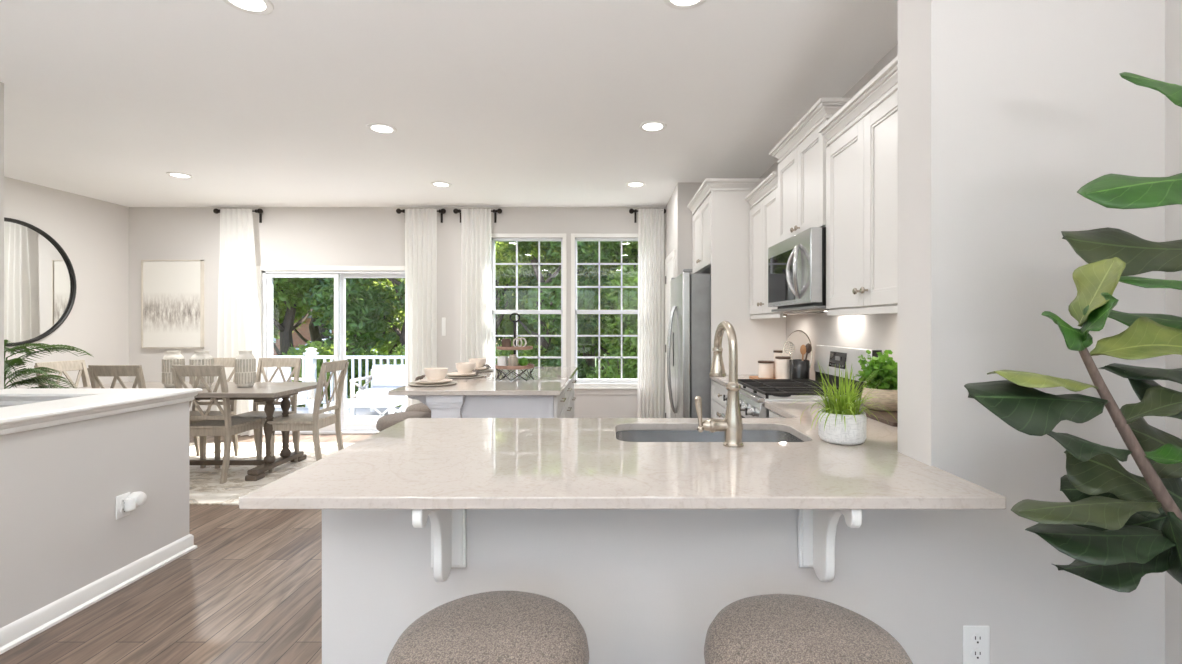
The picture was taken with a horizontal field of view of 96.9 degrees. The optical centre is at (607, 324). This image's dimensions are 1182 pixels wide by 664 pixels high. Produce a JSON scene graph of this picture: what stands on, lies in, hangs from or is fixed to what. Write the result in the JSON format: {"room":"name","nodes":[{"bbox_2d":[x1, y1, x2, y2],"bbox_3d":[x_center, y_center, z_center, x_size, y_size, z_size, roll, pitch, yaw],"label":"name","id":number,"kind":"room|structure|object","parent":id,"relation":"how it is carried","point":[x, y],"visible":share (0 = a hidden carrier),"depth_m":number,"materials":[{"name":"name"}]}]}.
{"room":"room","nodes":[
{"label":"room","id":0,"kind":"room"},
{"bbox_2d":[0,82,3,389],"bbox_3d":[-4.735,-0.050,3.000,2.370,2.740,0.160,0,0,0],"label":"wall","id":1,"kind":"structure","parent":0,"point":[1,83],"depth_m":3.07,"materials":[{"name":"paint"}]},
{"bbox_2d":[4,176,128,388],"bbox_3d":[-5.845,-0.050,4.695,0.150,2.740,3.230,0,0,0],"label":"wall","id":2,"kind":"structure","parent":0,"point":[93,233],"depth_m":5.80,"materials":[{"name":"paint"}]},
{"bbox_2d":[4,217,76,346],"bbox_3d":[-5.746,-0.410,5.040,0.038,1.236,1.236,0,0,0],"label":"round mirror","id":3,"kind":"object","parent":2,"relation":"attached to","point":[40,286],"visible":0.93,"depth_m":5.24,"materials":[{"name":"black mirror"}]},
{"bbox_2d":[0,401,188,627],"bbox_3d":[-2.600,0.870,1.240,0.280,0.900,3.680,0,0,0],"label":"wall","id":4,"kind":"structure","parent":0,"point":[61,533],"depth_m":2.46,"materials":[{"name":"paint"}]},
{"bbox_2d":[0,534,196,653],"bbox_3d":[-2.992,1.274,1.253,1.116,0.092,3.706,0,0,0],"label":"baseboard","id":5,"kind":"structure","parent":4,"relation":"attached to","point":[15,633],"depth_m":2.46,"materials":[{"name":"paint"}]},
{"bbox_2d":[0,388,202,434],"bbox_3d":[-2.983,0.411,1.262,1.134,0.068,3.724,0,0,0],"label":"trim","id":6,"kind":"structure","parent":4,"relation":"on","point":[34,408],"depth_m":2.69,"materials":[{"name":"paint"}]},
{"bbox_2d":[116,492,129,519],"bbox_3d":[-2.455,0.915,2.655,0.010,0.116,0.076,0,0,0],"label":"wall outlet","id":7,"kind":"object","parent":4,"relation":"attached to","point":[120,512],"visible":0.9,"depth_m":2.64,"materials":[{"name":"white plastic"}]},
{"bbox_2d":[124,491,146,510],"bbox_3d":[-2.421,0.898,2.686,0.058,0.083,0.095,0,0,0],"label":"plug","id":8,"kind":"object","parent":7,"relation":"attached to","point":[135,499],"visible":1,"depth_m":2.67,"materials":[{"name":"white plastic"}]},
{"bbox_2d":[0,434,373,663],"bbox_3d":[-2.050,1.380,1.730,7.900,0.120,9.460,0,0,0],"label":"floor","id":9,"kind":"structure","parent":0,"point":[249,591],"depth_m":2.47,"materials":[{"name":"brown wood"}]},
{"bbox_2d":[4,340,91,388],"bbox_3d":[-4.308,0.709,3.740,0.927,1.221,0.786,0,0,0],"label":"potted palm","id":10,"kind":"object","parent":9,"relation":"on","point":[16,362],"visible":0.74,"depth_m":3.81,"materials":[{"name":"plant"}]},
{"bbox_2d":[189,443,353,504],"bbox_3d":[-3.700,1.314,4.830,3.300,0.012,1.980,0,0,0],"label":"area rug","id":11,"kind":"object","parent":9,"relation":"on","point":[205,488],"visible":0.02,"depth_m":4.68,"materials":[{"name":"carpet"}]},
{"bbox_2d":[34,360,89,387],"bbox_3d":[-4.735,0.819,4.765,0.539,0.978,0.449,0,0,0],"label":"dining chair","id":12,"kind":"object","parent":11,"relation":"on","point":[62,366],"visible":0.27,"depth_m":4.83,"materials":[{"name":"grey wood"}]},
{"bbox_2d":[87,365,145,387],"bbox_3d":[-4.064,0.819,4.555,0.449,0.978,0.539,0,0,-1],"label":"dining chair","id":13,"kind":"object","parent":11,"relation":"on","point":[94,371],"visible":0.3,"depth_m":4.31,"materials":[{"name":"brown wood"}]},
{"bbox_2d":[80,382,328,480],"bbox_3d":[-3.740,0.934,4.725,2.000,0.748,0.850,0,0,0],"label":"dining table","id":14,"kind":"object","parent":11,"relation":"on","point":[267,392],"visible":0.56,"depth_m":4.64,"materials":[{"name":"brown wood"}]},
{"bbox_2d":[162,351,184,387],"bbox_3d":[-3.930,0.397,4.740,0.164,0.325,0.164,0,0,0],"label":"vase","id":15,"kind":"object","parent":14,"relation":"on","point":[171,358],"visible":0.81,"depth_m":4.67,"materials":[{"name":"ceramic"}]},
{"bbox_2d":[189,351,213,387],"bbox_3d":[-3.660,0.397,4.720,0.176,0.325,0.176,0,0,0],"label":"vase","id":16,"kind":"object","parent":14,"relation":"on","point":[199,357],"visible":0.65,"depth_m":4.67,"materials":[{"name":"ceramic"}]},
{"bbox_2d":[235,351,255,387],"bbox_3d":[-3.280,0.397,4.740,0.159,0.325,0.159,0,0,0],"label":"vase","id":17,"kind":"object","parent":14,"relation":"on","point":[245,361],"visible":1,"depth_m":4.68,"materials":[{"name":"ceramic"}]},
{"bbox_2d":[189,358,239,467],"bbox_3d":[-3.900,0.819,5.030,0.449,0.978,0.539,0,0,0],"label":"dining chair","id":18,"kind":"object","parent":11,"relation":"on","point":[200,441],"visible":0.3,"depth_m":5.19,"materials":[{"name":"grey wood"}]},
{"bbox_2d":[171,365,262,483],"bbox_3d":[-3.375,0.819,4.555,0.449,0.978,0.539,0,0,0],"label":"dining chair","id":19,"kind":"object","parent":11,"relation":"on","point":[217,426],"visible":0.78,"depth_m":4.38,"materials":[{"name":"grey wood"}]},
{"bbox_2d":[224,358,300,466],"bbox_3d":[-3.300,0.819,5.030,0.449,0.978,0.539,0,0,0],"label":"dining chair","id":20,"kind":"object","parent":11,"relation":"on","point":[262,362],"visible":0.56,"depth_m":5.22,"materials":[{"name":"grey wood"}]},
{"bbox_2d":[267,359,348,472],"bbox_3d":[-2.745,0.819,4.820,0.539,0.978,0.449,0,0,0],"label":"dining chair","id":21,"kind":"object","parent":11,"relation":"on","point":[297,422],"visible":0.98,"depth_m":4.72,"materials":[{"name":"grey wood"}]},
{"bbox_2d":[376,411,430,431],"bbox_3d":[-1.450,0.982,3.800,0.424,0.680,0.424,0,0,-11],"label":"bar stool","id":22,"kind":"object","parent":9,"relation":"on","point":[389,420],"visible":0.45,"depth_m":3.69,"materials":[{"name":"beige fabric"}]},
{"bbox_2d":[386,591,588,663],"bbox_3d":[-0.252,0.982,1.124,0.424,0.680,0.424,0,0,0],"label":"bar stool","id":23,"kind":"object","parent":9,"relation":"on","point":[493,627],"visible":1,"depth_m":1.10,"materials":[{"name":"beige fabric"}]},
{"bbox_2d":[408,376,575,417],"bbox_3d":[-0.801,0.879,4.179,1.017,0.882,1.842,0,0,0],"label":"kitchen island","id":24,"kind":"object","parent":9,"relation":"on","point":[441,406],"visible":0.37,"depth_m":3.31,"materials":[{"name":"paint"}]},
{"bbox_2d":[388,367,577,394],"bbox_3d":[-0.828,0.421,4.180,1.064,0.030,1.880,0,0,0],"label":"island countertop","id":25,"kind":"structure","parent":24,"relation":"on","point":[547,380],"depth_m":3.52,"materials":[{"name":"white stone"}]},
{"bbox_2d":[408,381,457,386],"bbox_3d":[-1.195,0.400,3.580,0.326,0.011,0.326,0,0,0],"label":"charger plate","id":26,"kind":"object","parent":25,"relation":"on","point":[450,382],"visible":0.62,"depth_m":3.50,"materials":[{"name":"grey ceramic"}]},
{"bbox_2d":[413,378,452,383],"bbox_3d":[-1.195,0.385,3.580,0.256,0.017,0.256,0,0,0],"label":"dinner plate","id":27,"kind":"object","parent":26,"relation":"on","point":[425,381],"visible":0.91,"depth_m":3.58,"materials":[{"name":"beige ceramic"}]},
{"bbox_2d":[424,368,447,379],"bbox_3d":[-1.175,0.336,3.580,0.156,0.078,0.156,0,0,0],"label":"bowl","id":28,"kind":"object","parent":27,"relation":"on","point":[431,373],"visible":1,"depth_m":3.52,"materials":[{"name":"beige ceramic"}]},
{"bbox_2d":[495,313,533,380],"bbox_3d":[-0.690,0.158,3.880,0.286,0.495,0.286,0,0,22],"label":"tiered tray","id":29,"kind":"object","parent":25,"relation":"on","point":[529,366],"visible":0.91,"depth_m":3.80,"materials":[{"name":"brown metal"}]},
{"bbox_2d":[495,363,533,369],"bbox_3d":[-0.690,0.307,3.880,0.286,0.026,0.286,0,0,0],"label":"tray","id":30,"kind":"object","parent":29,"relation":"on","point":[529,366],"depth_m":3.76,"materials":[{"name":"brown wood"}]},
{"bbox_2d":[667,269,710,417],"bbox_3d":[0.982,0.427,4.765,0.877,1.785,0.870,0,0,0],"label":"refrigerator","id":31,"kind":"object","parent":9,"relation":"on","point":[689,328],"visible":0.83,"depth_m":4.33,"materials":[{"name":"grey metal"}]},
{"bbox_2d":[712,380,727,417],"bbox_3d":[1.139,0.879,3.917,0.638,0.882,0.737,0,0,0],"label":"base cabinet","id":32,"kind":"object","parent":9,"relation":"on","point":[719,406],"visible":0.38,"depth_m":4.05,"materials":[{"name":"paint"}]},
{"bbox_2d":[709,375,757,386],"bbox_3d":[1.144,0.421,3.917,0.628,0.030,0.741,0,0,0],"label":"countertop","id":33,"kind":"structure","parent":32,"relation":"on","point":[722,380],"depth_m":4.01,"materials":[{"name":"white stone"}]},
{"bbox_2d":[749,376,775,378],"bbox_3d":[1.205,0.397,3.810,0.270,0.018,0.380,0,0,0],"label":"serving board","id":34,"kind":"object","parent":33,"relation":"on","point":[750,377],"visible":0.2,"depth_m":3.87,"materials":[{"name":"brown wood"}]},
{"bbox_2d":[758,360,773,378],"bbox_3d":[1.155,0.325,3.830,0.116,0.125,0.116,0,0,0],"label":"canister","id":35,"kind":"object","parent":34,"relation":"on","point":[765,367],"visible":1,"depth_m":3.78,"materials":[{"name":"beige ceramic"}]},
{"bbox_2d":[775,356,790,378],"bbox_3d":[1.235,0.304,3.690,0.110,0.165,0.110,0,0,0],"label":"canister","id":36,"kind":"object","parent":34,"relation":"on","point":[782,362],"visible":0.73,"depth_m":3.64,"materials":[{"name":"beige ceramic"}]},
{"bbox_2d":[782,330,812,367],"bbox_3d":[1.335,0.220,3.700,0.214,0.368,0.077,0,0,36],"label":"round tray","id":37,"kind":"object","parent":34,"relation":"on","point":[799,338],"visible":0.48,"depth_m":3.71,"materials":[{"name":"beige ceramic"}]},
{"bbox_2d":[789,359,809,378],"bbox_3d":[1.315,0.323,3.600,0.132,0.166,0.132,0,0,0],"label":"utensil crock","id":38,"kind":"object","parent":33,"relation":"on","point":[798,369],"visible":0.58,"depth_m":3.55,"materials":[{"name":"black ceramic"}]},
{"bbox_2d":[687,178,785,417],"bbox_3d":[1.123,0.068,4.725,0.670,2.504,0.986,0,0,0],"label":"tall cabinet","id":39,"kind":"object","parent":9,"relation":"on","point":[720,225],"visible":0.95,"depth_m":4.29,"materials":[{"name":"paint"}]},
{"bbox_2d":[721,345,881,417],"bbox_3d":[1.105,0.717,3.166,0.705,1.166,0.753,0,0,0],"label":"gas range","id":40,"kind":"object","parent":9,"relation":"on","point":[753,393],"visible":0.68,"depth_m":3.05,"materials":[{"name":"silver metal"}]},
{"bbox_2d":[726,383,858,402],"bbox_3d":[1.083,0.403,3.166,0.573,0.025,0.753,0,0,0],"label":"cooktop","id":41,"kind":"object","parent":40,"relation":"in","point":[746,392],"depth_m":2.93,"materials":[{"name":"black metal"}]},
{"bbox_2d":[704,594,912,663],"bbox_3d":[0.418,0.982,1.108,0.424,0.680,0.424,0,0,-17],"label":"bar stool","id":42,"kind":"object","parent":9,"relation":"on","point":[770,628],"visible":1,"depth_m":1.10,"materials":[{"name":"beige fabric"}]},
{"bbox_2d":[964,72,1181,592],"bbox_3d":[1.135,0.370,1.099,0.841,1.900,0.408,0,0,0],"label":"fiddle leaf fig","id":43,"kind":"object","parent":9,"relation":"on","point":[1119,527],"visible":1,"depth_m":1.09,"materials":[{"name":"green plant"}]},
{"bbox_3d":[0.065,0.879,1.967,1.770,0.882,0.645,0,0,0],"label":"base cabinet","id":44,"kind":"object","parent":9,"relation":"on","visible":0},
{"bbox_2d":[239,401,1005,508],"bbox_3d":[0.293,0.421,2.010,2.330,0.030,1.548,0,0,0],"label":"countertop","id":45,"kind":"structure","parent":44,"relation":"on","point":[412,463],"depth_m":1.43,"materials":[{"name":"white stone"}]},
{"bbox_2d":[616,430,803,441],"bbox_3d":[0.380,0.533,1.995,0.760,0.193,0.410,0,0,0],"label":"undermount sink","id":46,"kind":"object","parent":45,"relation":"in","point":[627,435],"visible":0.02,"depth_m":2.18,"materials":[{"name":"silver metal"}]},
{"bbox_2d":[695,321,743,447],"bbox_3d":[0.374,0.195,1.848,0.164,0.420,0.235,0,0,0],"label":"kitchen faucet","id":47,"kind":"object","parent":45,"relation":"on","point":[732,426],"visible":1,"depth_m":1.75,"materials":[{"name":"silver metal"}]},
{"bbox_2d":[792,361,897,444],"bbox_3d":[0.809,0.265,1.829,0.360,0.282,0.348,0,0,17],"label":"potted grass","id":48,"kind":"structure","parent":45,"relation":"on","point":[841,422],"depth_m":1.78,"materials":[{"name":"plant"}]},
{"bbox_2d":[818,409,866,444],"bbox_3d":[0.815,0.353,1.825,0.154,0.104,0.154,0,0,0],"label":"pot","id":49,"kind":"object","parent":48,"relation":"attached to","point":[846,431],"depth_m":1.76,"materials":[{"name":"ceramic"}]},
{"bbox_2d":[859,403,897,426],"bbox_3d":[1.292,0.398,2.355,0.305,0.016,0.530,0,0,0],"label":"serving board","id":50,"kind":"object","parent":45,"relation":"on","point":[887,418],"visible":0.22,"depth_m":2.26,"materials":[{"name":"brown wood"}]},
{"bbox_2d":[854,350,897,410],"bbox_3d":[1.274,0.252,2.412,0.235,0.275,0.228,0,0,-30],"label":"potted herb","id":51,"kind":"object","parent":50,"relation":"on","point":[886,368],"visible":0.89,"depth_m":2.37,"materials":[{"name":"green plant"}]},
{"bbox_2d":[861,386,897,410],"bbox_3d":[1.275,0.340,2.420,0.192,0.100,0.192,0,0,0],"label":"pot","id":52,"kind":"object","parent":51,"relation":"attached to","point":[884,400],"depth_m":2.35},
{"bbox_2d":[129,207,665,417],"bbox_3d":[-2.560,-0.050,6.385,6.720,2.740,0.150,0,0,0],"label":"wall","id":53,"kind":"structure","parent":0,"point":[285,236],"depth_m":6.31,"materials":[{"name":"paint"}]},
{"bbox_2d":[141,260,203,347],"bbox_3d":[-5.220,-0.250,6.285,0.720,1.060,0.046,0,0,0],"label":"framed painting","id":54,"kind":"object","parent":53,"relation":"attached to","point":[172,291],"visible":1,"depth_m":6.27,"materials":[{"name":"beige wood"}]},
{"bbox_2d":[213,208,262,222],"bbox_3d":[-4.400,-1.308,6.256,0.581,0.157,0.107,0,0,0],"label":"curtain rod","id":55,"kind":"object","parent":53,"relation":"attached to","point":[216,211],"visible":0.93,"depth_m":6.23,"materials":[{"name":"brown metal"}]},
{"bbox_2d":[217,209,264,435],"bbox_3d":[-4.355,-0.035,6.205,0.610,2.680,0.080,0,0,0],"label":"curtain","id":56,"kind":"object","parent":55,"relation":"hanging from","point":[238,330],"visible":0.66,"depth_m":6.20,"materials":[{"name":"white fabric"}]},
{"bbox_2d":[256,266,404,433],"bbox_3d":[-3.280,0.305,6.378,1.890,2.030,0.165,0,0,0],"label":"door","id":57,"kind":"structure","parent":53,"relation":"in","point":[265,274],"depth_m":6.34,"materials":[{"name":"paint"}]},
{"bbox_2d":[396,208,445,222],"bbox_3d":[-2.225,-1.308,6.256,0.591,0.157,0.107,0,0,0],"label":"curtain rod","id":58,"kind":"object","parent":53,"relation":"attached to","point":[442,211],"visible":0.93,"depth_m":6.23,"materials":[{"name":"brown metal"}]},
{"bbox_2d":[405,209,436,409],"bbox_3d":[-2.215,-0.035,6.205,0.370,2.680,0.080,0,0,0],"label":"curtain","id":59,"kind":"object","parent":58,"relation":"hanging from","point":[420,224],"visible":0.76,"depth_m":6.21,"materials":[{"name":"white fabric"}]},
{"bbox_2d":[453,208,501,222],"bbox_3d":[-1.550,-1.308,6.256,0.581,0.157,0.107,0,0,0],"label":"curtain rod","id":60,"kind":"object","parent":53,"relation":"attached to","point":[499,211],"visible":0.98,"depth_m":6.23,"materials":[{"name":"brown metal"}]},
{"bbox_2d":[461,209,492,366],"bbox_3d":[-1.552,-0.035,6.205,0.415,2.680,0.080,0,0,0],"label":"curtain","id":61,"kind":"object","parent":60,"relation":"hanging from","point":[476,263],"visible":0.59,"depth_m":6.20,"materials":[{"name":"white fabric"}]},
{"bbox_2d":[491,233,565,366],"bbox_3d":[-0.975,-0.130,6.353,0.980,1.940,0.155,0,0,0],"label":"window","id":62,"kind":"structure","parent":53,"relation":"in","point":[562,311],"depth_m":6.34,"materials":[{"name":"paint"}]},
{"bbox_2d":[571,233,637,394],"bbox_3d":[0.030,-0.130,6.353,0.980,1.940,0.155,0,0,0],"label":"window","id":63,"kind":"structure","parent":53,"relation":"in","point":[579,389],"depth_m":6.34,"materials":[{"name":"paint"}]},
{"bbox_2d":[629,208,665,222],"bbox_3d":[0.470,-1.308,6.256,0.441,0.157,0.107,0,0,0],"label":"curtain rod","id":64,"kind":"object","parent":53,"relation":"attached to","point":[631,211],"visible":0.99,"depth_m":6.23,"materials":[{"name":"brown metal"}]},
{"bbox_2d":[637,209,663,417],"bbox_3d":[0.505,-0.035,6.205,0.310,2.680,0.080,0,0,0],"label":"curtain","id":65,"kind":"object","parent":64,"relation":"hanging from","point":[650,221],"visible":0.87,"depth_m":6.20,"materials":[{"name":"white fabric"}]},
{"bbox_2d":[0,0,897,206],"bbox_3d":[-2.050,-1.480,1.730,7.900,0.120,9.460,0,0,0],"label":"ceiling","id":66,"kind":"structure","parent":0,"point":[505,103],"depth_m":3.19,"materials":[{"name":"paint"}]},
{"bbox_2d":[223,0,273,14],"bbox_3d":[-1.580,-1.415,2.290,0.204,0.010,0.204,0,0,0],"label":"recessed light","id":67,"kind":"object","parent":66,"relation":"in","point":[257,7],"visible":1,"depth_m":2.32,"materials":[{"name":"paint"}]},
{"bbox_2d":[229,0,265,10],"bbox_3d":[-1.580,-1.416,2.290,0.145,0.005,0.145,0,0,31],"label":"diffuser","id":68,"kind":"object","parent":67,"relation":"attached to","point":[242,5],"depth_m":2.32,"materials":[{"name":"white"}]},
{"bbox_2d":[367,123,396,133],"bbox_3d":[-1.630,-1.415,3.780,0.204,0.010,0.204,0,0,0],"label":"recessed light","id":69,"kind":"object","parent":66,"relation":"in","point":[381,128],"visible":1,"depth_m":3.77,"materials":[{"name":"paint"}]},
{"bbox_2d":[639,121,666,131],"bbox_3d":[0.320,-1.415,3.740,0.204,0.010,0.204,0,0,0],"label":"recessed light","id":70,"kind":"object","parent":66,"relation":"in","point":[648,126],"visible":1,"depth_m":3.73,"materials":[{"name":"paint"}]},
{"bbox_2d":[663,0,705,9],"bbox_3d":[0.335,-1.415,2.250,0.204,0.010,0.204,0,0,0],"label":"recessed light","id":71,"kind":"object","parent":66,"relation":"in","point":[676,4],"visible":1,"depth_m":2.30,"materials":[{"name":"paint"}]},
{"bbox_2d":[666,182,710,277],"bbox_3d":[1.147,-0.050,5.765,0.907,2.740,1.090,0,0,0],"label":"wall","id":72,"kind":"structure","parent":0,"point":[678,216],"depth_m":5.22,"materials":[{"name":"paint"}]},
{"bbox_2d":[665,250,674,417],"bbox_3d":[0.682,0.270,5.815,0.021,2.100,0.790,0,0,0],"label":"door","id":73,"kind":"structure","parent":72,"relation":"in","point":[670,260],"depth_m":6.03,"materials":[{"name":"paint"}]},
{"bbox_2d":[322,0,1164,663],"bbox_3d":[0.462,-0.050,1.602,2.577,2.740,0.176,0,0,0],"label":"wall","id":74,"kind":"structure","parent":0,"point":[1007,109],"depth_m":1.51,"materials":[{"name":"paint"}]},
{"bbox_2d":[412,509,466,581],"bbox_3d":[-0.458,0.572,1.384,0.100,0.272,0.260,0,0,0],"label":"corbel","id":75,"kind":"object","parent":74,"relation":"attached to","point":[448,526],"visible":0.73,"depth_m":1.45,"materials":[{"name":"paint"}]},
{"bbox_2d":[798,509,861,581],"bbox_3d":[0.597,0.572,1.384,0.100,0.272,0.260,0,0,0],"label":"corbel","id":76,"kind":"object","parent":74,"relation":"attached to","point":[816,527],"visible":0.76,"depth_m":1.43,"materials":[{"name":"paint"}]},
{"bbox_2d":[963,626,989,663],"bbox_3d":[1.062,0.925,1.509,0.076,0.116,0.010,0,0,0],"label":"wall outlet","id":77,"kind":"object","parent":74,"relation":"attached to","point":[976,639],"visible":1,"depth_m":1.51,"materials":[{"name":"white plastic"}]},
{"bbox_2d":[760,43,897,379],"bbox_3d":[1.530,-0.050,3.455,0.140,2.740,3.530,0,0,0],"label":"wall","id":78,"kind":"structure","parent":0,"point":[869,331],"depth_m":3.13,"materials":[{"name":"paint"}]},
{"bbox_2d":[745,171,822,318],"bbox_3d":[1.288,-0.544,3.917,0.341,0.992,0.740,0,0,0],"label":"upper cabinet","id":79,"kind":"object","parent":78,"relation":"attached to","point":[763,200],"visible":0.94,"depth_m":3.92,"materials":[{"name":"paint"}]},
{"bbox_2d":[769,98,850,242],"bbox_3d":[1.282,-0.855,3.166,0.351,0.659,0.871,0,0,0],"label":"upper cabinet","id":80,"kind":"object","parent":78,"relation":"attached to","point":[801,153],"visible":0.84,"depth_m":3.07,"materials":[{"name":"paint"}]},
{"bbox_2d":[768,227,828,311],"bbox_3d":[1.240,-0.303,3.166,0.434,0.438,0.751,0,0,0],"label":"microwave","id":81,"kind":"object","parent":80,"relation":"attached to","point":[796,264],"visible":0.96,"depth_m":2.95,"materials":[{"name":"silver metal"}]},
{"bbox_2d":[818,55,897,315],"bbox_3d":[1.288,-0.544,2.367,0.341,0.992,0.834,0,0,0],"label":"upper cabinet","id":82,"kind":"object","parent":78,"relation":"attached to","point":[861,136],"visible":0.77,"depth_m":2.36,"materials":[{"name":"paint"}]},
{"bbox_2d":[1165,0,1181,663],"bbox_3d":[1.680,-0.050,-0.643,0.140,2.740,4.314,0,0,0],"label":"wall","id":83,"kind":"structure","parent":0,"point":[1173,8],"depth_m":1.49,"materials":[{"name":"paint"}]},
{"label":"outside","id":84,"kind":"structure","parent":0,"visible":0},
{"bbox_3d":[0.000,2.320,33.235,80.000,0.200,53.530,0,0,0],"label":"ground","id":85,"kind":"structure","parent":84,"visible":0},
{"bbox_2d":[273,278,332,355],"bbox_3d":[-8.430,-0.653,13.067,4.182,6.369,3.279,0,0,-32],"label":"tree","id":86,"kind":"object","parent":85,"relation":"on","point":[286,329],"visible":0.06,"depth_m":13.06,"materials":[{"name":"green plant"}]},
{"bbox_2d":[273,295,333,346],"bbox_3d":[-8.987,-0.812,16.390,3.756,6.677,3.409,0,0,23],"label":"tree","id":87,"kind":"object","parent":85,"relation":"on","point":[314,330],"visible":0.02,"depth_m":16.02,"materials":[{"name":"green plant"}]},
{"bbox_2d":[281,340,362,406],"bbox_3d":[-6.006,1.368,11.091,2.096,2.122,1.535,0,0,5],"label":"shrub","id":88,"kind":"object","parent":85,"relation":"on","point":[323,351],"visible":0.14,"depth_m":10.97,"materials":[{"name":"green plant"}]},
{"bbox_2d":[273,316,401,359],"bbox_3d":[-17.250,0.120,36.500,14.700,4.400,8.200,0,0,0],"label":"brick house","id":89,"kind":"structure","parent":85,"relation":"on","point":[304,331],"depth_m":33.00,"materials":[{"name":"brown"}]},
{"bbox_2d":[280,278,404,359],"bbox_3d":[-6.646,-0.812,14.194,3.409,6.677,3.756,0,0,-11],"label":"tree","id":90,"kind":"object","parent":85,"relation":"on","point":[385,282],"visible":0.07,"depth_m":13.21,"materials":[{"name":"green plant"}]},
{"bbox_2d":[304,278,404,354],"bbox_3d":[-5.137,-0.485,12.979,4.113,6.040,4.120,0,0,-17],"label":"tree","id":91,"kind":"object","parent":85,"relation":"on","point":[358,321],"visible":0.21,"depth_m":12.29,"materials":[{"name":"green plant"}]},
{"bbox_2d":[332,278,403,361],"bbox_3d":[-8.518,-2.118,21.061,5.209,9.484,7.600,0,0,-26],"label":"tree","id":92,"kind":"object","parent":85,"relation":"on","point":[386,349],"visible":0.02,"depth_m":20.44,"materials":[{"name":"green plant"}]},
{"bbox_2d":[346,345,390,398],"bbox_3d":[-5.150,1.432,11.474,1.714,1.998,2.423,0,0,3],"label":"shrub","id":93,"kind":"object","parent":85,"relation":"on","point":[360,350],"visible":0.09,"depth_m":11.11,"materials":[{"name":"green plant"}]},
{"bbox_2d":[495,241,556,345],"bbox_3d":[-2.852,-0.653,13.924,3.279,6.369,4.182,0,0,15],"label":"tree","id":94,"kind":"object","parent":85,"relation":"on","point":[506,324],"visible":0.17,"depth_m":13.36,"materials":[{"name":"green plant"}]},
{"bbox_2d":[495,340,558,366],"bbox_3d":[-1.663,1.368,11.125,2.096,2.122,1.535,0,0,-24],"label":"shrub","id":95,"kind":"object","parent":85,"relation":"on","point":[521,353],"visible":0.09,"depth_m":10.95,"materials":[{"name":"green plant"}]},
{"bbox_2d":[495,241,626,356],"bbox_3d":[-1.386,-0.485,12.296,4.113,6.040,4.120,0,0,14],"label":"tree","id":96,"kind":"object","parent":85,"relation":"on","point":[583,248],"visible":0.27,"depth_m":11.54,"materials":[{"name":"green plant"}]},
{"bbox_2d":[534,346,592,378],"bbox_3d":[-0.818,1.432,11.103,1.714,1.998,2.423,0,0,-26],"label":"shrub","id":97,"kind":"object","parent":85,"relation":"on","point":[582,370],"visible":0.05,"depth_m":10.76,"materials":[{"name":"green plant"}]},
{"bbox_2d":[521,241,624,372],"bbox_3d":[-0.165,-0.812,13.490,3.756,6.677,3.409,0,0,-39],"label":"tree","id":98,"kind":"object","parent":85,"relation":"on","point":[591,361],"visible":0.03,"depth_m":13.26,"materials":[{"name":"green plant"}]},
{"bbox_2d":[560,241,637,362],"bbox_3d":[0.615,-0.653,12.164,3.279,6.369,4.182,0,0,-29],"label":"tree","id":99,"kind":"object","parent":85,"relation":"on","point":[630,274],"visible":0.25,"depth_m":10.94,"materials":[{"name":"green plant"}]},
{"bbox_2d":[586,342,637,378],"bbox_3d":[0.296,1.368,10.769,2.096,2.122,1.535,0,0,-39],"label":"shrub","id":100,"kind":"object","parent":85,"relation":"on","point":[612,370],"visible":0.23,"depth_m":10.43,"materials":[{"name":"green plant"}]},
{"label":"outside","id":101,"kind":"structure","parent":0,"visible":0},
{"bbox_2d":[275,407,401,415],"bbox_3d":[-4.300,1.545,7.935,4.000,0.150,2.930,0,0,0],"label":"floor","id":102,"kind":"structure","parent":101,"point":[359,411],"depth_m":8.91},
{"bbox_2d":[273,367,314,412],"bbox_3d":[-5.150,1.070,8.100,0.750,0.800,0.820,0,0,30],"label":"armchair","id":103,"kind":"object","parent":102,"relation":"on","point":[302,397],"visible":0.26,"depth_m":8.23,"materials":[{"name":"white plastic"}]},
{"bbox_2d":[275,391,307,400],"bbox_3d":[-5.107,1.105,8.075,0.610,0.130,0.650,0,0,30],"label":"seat cushion","id":104,"kind":"object","parent":103,"relation":"on","point":[302,396],"depth_m":8.11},
{"bbox_2d":[273,347,404,407],"bbox_3d":[-4.218,0.935,9.300,4.065,1.070,0.230,0,0,0],"label":"deck railing","id":105,"kind":"object","parent":102,"relation":"on","point":[309,361],"visible":0.23,"depth_m":9.28,"materials":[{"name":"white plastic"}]},
{"bbox_2d":[323,399,404,422],"bbox_3d":[-3.420,1.280,7.450,0.960,0.380,0.560,0,0,0],"label":"coffee table","id":106,"kind":"object","parent":102,"relation":"on","point":[390,404],"visible":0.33,"depth_m":7.30,"materials":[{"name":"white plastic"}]},
{"bbox_2d":[346,416,380,422],"bbox_3d":[-3.420,1.345,7.450,0.840,0.030,0.440,0,0,0],"label":"shelf","id":107,"kind":"object","parent":106,"relation":"attached to","point":[349,419],"depth_m":7.37,"materials":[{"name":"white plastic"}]},
{"bbox_2d":[349,365,404,415],"bbox_3d":[-3.150,1.070,8.550,1.770,0.800,0.750,0,0,0],"label":"outdoor sofa","id":108,"kind":"object","parent":102,"relation":"on","point":[383,378],"visible":0.3,"depth_m":8.74,"materials":[{"name":"white fabric"}]},
{"bbox_2d":[356,387,404,398],"bbox_3d":[-3.553,1.105,8.500,0.795,0.130,0.610,0,0,0],"label":"seat cushion","id":109,"kind":"object","parent":108,"relation":"on","point":[374,392],"depth_m":8.20,"materials":[{"name":"fabric"}]},
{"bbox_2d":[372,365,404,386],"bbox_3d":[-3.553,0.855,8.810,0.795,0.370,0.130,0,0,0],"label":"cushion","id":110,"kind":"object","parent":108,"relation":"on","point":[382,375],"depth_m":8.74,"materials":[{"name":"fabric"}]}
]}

